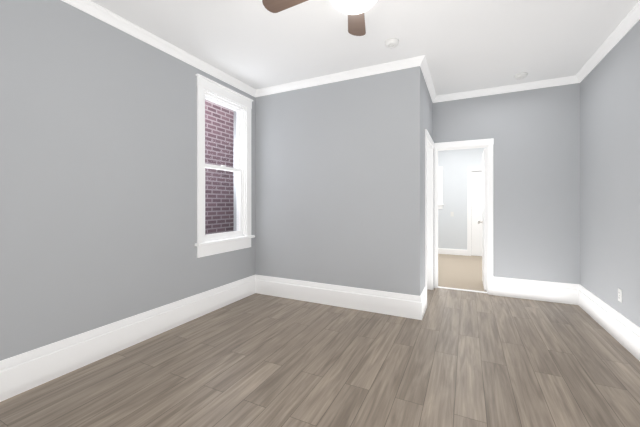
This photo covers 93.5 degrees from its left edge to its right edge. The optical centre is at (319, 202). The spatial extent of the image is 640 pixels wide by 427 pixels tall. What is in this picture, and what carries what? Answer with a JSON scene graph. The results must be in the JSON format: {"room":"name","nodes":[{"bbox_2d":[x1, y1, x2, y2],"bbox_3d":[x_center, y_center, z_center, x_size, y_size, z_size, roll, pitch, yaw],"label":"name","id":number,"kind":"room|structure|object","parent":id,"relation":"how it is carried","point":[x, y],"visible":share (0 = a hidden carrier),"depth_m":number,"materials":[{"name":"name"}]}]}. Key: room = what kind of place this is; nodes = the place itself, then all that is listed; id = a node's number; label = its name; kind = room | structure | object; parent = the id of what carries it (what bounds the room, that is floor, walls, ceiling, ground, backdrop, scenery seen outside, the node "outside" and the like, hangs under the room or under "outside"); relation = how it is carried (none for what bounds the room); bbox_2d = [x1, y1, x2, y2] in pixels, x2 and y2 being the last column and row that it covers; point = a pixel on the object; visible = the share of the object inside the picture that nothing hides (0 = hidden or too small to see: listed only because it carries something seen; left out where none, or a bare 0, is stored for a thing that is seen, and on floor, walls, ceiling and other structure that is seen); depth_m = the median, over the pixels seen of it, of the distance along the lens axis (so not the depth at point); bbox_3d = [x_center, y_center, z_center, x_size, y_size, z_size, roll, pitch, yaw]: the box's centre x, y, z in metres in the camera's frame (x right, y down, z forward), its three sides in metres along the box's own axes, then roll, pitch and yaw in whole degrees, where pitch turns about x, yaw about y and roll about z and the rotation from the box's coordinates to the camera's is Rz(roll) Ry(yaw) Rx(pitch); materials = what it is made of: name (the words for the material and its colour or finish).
{"room":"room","nodes":[
{"label":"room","id":0,"kind":"room"},
{"bbox_2d":[0,0,254,360],"bbox_3d":[-1.969,-0.155,2.373,0.220,2.850,4.580,0,0,26],"label":"wall","id":1,"kind":"structure","parent":0,"point":[98,173],"depth_m":2.41,"materials":[{"name":"grey paint"}]},
{"bbox_2d":[0,275,255,401],"bbox_3d":[-1.859,1.143,2.320,0.024,0.254,4.340,0,0,26],"label":"baseboard","id":2,"kind":"structure","parent":1,"relation":"attached to","point":[24,372],"depth_m":2.48,"materials":[{"name":"white wood"}]},
{"bbox_2d":[61,0,256,96],"bbox_3d":[-1.844,-1.540,2.312,0.058,0.080,4.340,0,0,26],"label":"crown molding","id":3,"kind":"structure","parent":1,"relation":"attached to","point":[89,7],"depth_m":2.85,"materials":[{"name":"white wood"}]},
{"bbox_2d":[195,74,254,257],"bbox_3d":[-1.240,-0.409,3.798,0.280,2.038,0.980,0,0,26],"label":"window","id":4,"kind":"structure","parent":1,"relation":"in","point":[241,236],"depth_m":3.80,"materials":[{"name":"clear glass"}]},
{"bbox_2d":[0,288,639,426],"bbox_3d":[0.154,1.320,2.061,4.310,0.100,5.880,0,0,26],"label":"floor","id":5,"kind":"structure","parent":0,"point":[456,358],"depth_m":2.24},
{"bbox_2d":[255,66,421,295],"bbox_3d":[0.114,-0.155,3.838,2.240,2.850,0.120,0,0,26],"label":"wall","id":6,"kind":"structure","parent":0,"point":[338,183],"depth_m":3.69,"materials":[{"name":"grey paint"}]},
{"bbox_2d":[256,275,423,319],"bbox_3d":[0.107,1.143,3.762,2.234,0.254,0.024,0,0,26],"label":"baseboard","id":7,"kind":"structure","parent":6,"relation":"attached to","point":[383,302],"depth_m":3.66,"materials":[{"name":"white wood"}]},
{"bbox_2d":[257,55,427,96],"bbox_3d":[0.128,-1.540,3.733,2.238,0.080,0.058,0,0,26],"label":"crown molding","id":8,"kind":"structure","parent":6,"relation":"attached to","point":[420,61],"depth_m":3.63,"materials":[{"name":"white wood"}]},
{"bbox_2d":[90,0,639,95],"bbox_3d":[1.398,-1.640,3.323,5.440,0.120,9.240,0,0,26],"label":"ceiling","id":9,"kind":"structure","parent":0,"point":[465,45],"depth_m":2.84,"materials":[{"name":"white paint"}]},
{"bbox_2d":[262,0,376,35],"bbox_3d":[0.149,-1.327,1.720,1.140,0.505,1.188,0,0,26],"label":"ceiling fan","id":10,"kind":"object","parent":9,"relation":"hanging from","point":[354,10],"visible":1,"depth_m":1.92,"materials":[{"name":"brown wood"}]},
{"bbox_2d":[385,38,398,47],"bbox_3d":[0.704,-1.559,2.950,0.136,0.042,0.136,0,0,26],"label":"smoke detector","id":11,"kind":"object","parent":9,"relation":"attached to","point":[391,42],"visible":1,"depth_m":2.91,"materials":[{"name":"white plastic"}]},
{"bbox_2d":[514,72,527,79],"bbox_3d":[2.477,-1.559,3.710,0.136,0.042,0.136,0,0,26],"label":"smoke detector","id":12,"kind":"object","parent":9,"relation":"attached to","point":[519,76],"visible":1,"depth_m":3.67,"materials":[{"name":"white plastic"}]},
{"bbox_2d":[422,73,432,290],"bbox_3d":[1.365,-0.155,3.985,0.120,2.850,1.240,0,0,26],"label":"wall","id":13,"kind":"structure","parent":0,"point":[427,113],"depth_m":3.64,"materials":[{"name":"grey paint"}]},
{"bbox_2d":[421,287,426,313],"bbox_3d":[1.200,1.143,3.481,0.024,0.254,0.410,0,0,26],"label":"baseboard","id":14,"kind":"structure","parent":13,"relation":"attached to","point":[424,292],"depth_m":3.54,"materials":[{"name":"white wood"}]},
{"bbox_2d":[421,68,436,102],"bbox_3d":[1.408,-1.540,3.870,0.058,0.080,1.290,0,0,26],"label":"crown molding","id":15,"kind":"structure","parent":13,"relation":"attached to","point":[426,73],"depth_m":3.90,"materials":[{"name":"white wood"}]},
{"bbox_2d":[425,129,433,291],"bbox_3d":[1.432,0.185,4.098,0.143,2.170,0.906,0,0,26],"label":"door frame","id":16,"kind":"structure","parent":13,"relation":"attached to","point":[429,213],"depth_m":4.41,"materials":[{"name":"white wood"}]},
{"bbox_2d":[438,254,486,291],"bbox_3d":[3.182,1.320,5.725,4.340,0.100,3.360,0,0,26],"label":"floor","id":17,"kind":"structure","parent":0,"point":[460,271],"depth_m":5.50,"materials":[{"name":"beige tile"}]},
{"bbox_2d":[438,147,486,249],"bbox_3d":[3.946,-0.155,7.154,4.220,2.850,0.120,0,0,26],"label":"wall","id":18,"kind":"structure","parent":0,"point":[452,230],"depth_m":7.39,"materials":[{"name":"light grey paint"}]},
{"bbox_2d":[438,166,443,208],"bbox_3d":[2.671,-0.380,7.746,0.960,1.060,0.175,0,0,26],"label":"window","id":19,"kind":"structure","parent":18,"relation":"in","point":[440,188],"depth_m":7.52,"materials":[{"name":"white wood"}]},
{"bbox_2d":[438,248,466,255],"bbox_3d":[2.801,1.200,7.637,1.680,0.140,0.015,0,0,26],"label":"baseboard","id":20,"kind":"structure","parent":18,"relation":"attached to","point":[452,251],"depth_m":7.40,"materials":[{"name":"white wood"}]},
{"bbox_2d":[467,166,481,255],"bbox_3d":[3.987,0.200,7.122,0.906,2.140,0.142,0,0,26],"label":"door frame","id":21,"kind":"structure","parent":18,"relation":"attached to","point":[474,169],"depth_m":7.24,"materials":[{"name":"white wood"}]},
{"bbox_2d":[472,172,481,255],"bbox_3d":[3.978,0.257,7.108,0.714,2.010,0.169,0,0,26],"label":"door","id":22,"kind":"structure","parent":18,"relation":"in","point":[476,212],"depth_m":7.20,"materials":[{"name":"white wood"}]},
{"bbox_2d":[433,83,579,283],"bbox_3d":[2.494,-0.155,4.191,1.970,2.850,0.120,0,0,26],"label":"wall","id":23,"kind":"structure","parent":0,"point":[534,134],"depth_m":3.98,"materials":[{"name":"grey paint"}]},
{"bbox_2d":[434,138,493,294],"bbox_3d":[2.072,0.182,4.399,0.801,2.175,0.168,0,0,26],"label":"trim","id":24,"kind":"structure","parent":23,"relation":"attached to","point":[471,144],"depth_m":4.25,"materials":[{"name":"white wood"}]},
{"bbox_2d":[478,148,486,290],"bbox_3d":[2.534,0.237,4.638,0.169,2.050,0.659,0,0,26],"label":"door","id":25,"kind":"structure","parent":23,"relation":"in","point":[484,217],"depth_m":4.35,"materials":[{"name":"white wood"}]},
{"bbox_2d":[437,76,572,101],"bbox_3d":[2.424,-1.540,4.126,1.660,0.080,0.058,0,0,26],"label":"crown molding","id":26,"kind":"structure","parent":23,"relation":"attached to","point":[564,80],"depth_m":4.07,"materials":[{"name":"white wood"}]},
{"bbox_2d":[493,276,575,304],"bbox_3d":[2.800,1.143,3.962,0.900,0.254,0.024,0,0,26],"label":"baseboard","id":27,"kind":"structure","parent":23,"relation":"attached to","point":[557,292],"depth_m":3.94,"materials":[{"name":"white wood"}]},
{"bbox_2d":[580,20,639,326],"bbox_3d":[2.024,-0.155,1.116,0.120,2.850,5.820,0,0,26],"label":"wall","id":28,"kind":"structure","parent":0,"point":[609,174],"depth_m":2.90,"materials":[{"name":"grey paint"}]},
{"bbox_2d":[573,1,639,83],"bbox_3d":[1.970,-1.540,1.209,0.058,0.080,5.700,0,0,26],"label":"crown molding","id":29,"kind":"structure","parent":28,"relation":"attached to","point":[631,19],"depth_m":2.88,"materials":[{"name":"white wood"}]},
{"bbox_2d":[576,284,639,360],"bbox_3d":[1.986,1.143,1.201,0.024,0.254,5.700,0,0,26],"label":"baseboard","id":30,"kind":"structure","parent":28,"relation":"attached to","point":[627,333],"depth_m":2.88,"materials":[{"name":"white wood"}]},
{"bbox_2d":[618,288,621,302],"bbox_3d":[2.759,0.850,2.771,0.010,0.114,0.070,0,0,26],"label":"outlet","id":31,"kind":"object","parent":28,"relation":"attached to","point":[620,295],"visible":1,"depth_m":2.76,"materials":[{"name":"white plastic"}]},
{"label":"outside","id":32,"kind":"structure","parent":0,"visible":0},
{"bbox_2d":[205,100,233,234],"bbox_3d":[-2.453,-1.230,4.256,0.200,7.000,8.500,0,0,26],"label":"brick wall","id":33,"kind":"structure","parent":32,"point":[213,161],"depth_m":5.38,"materials":[{"name":"brick"}]}
]}

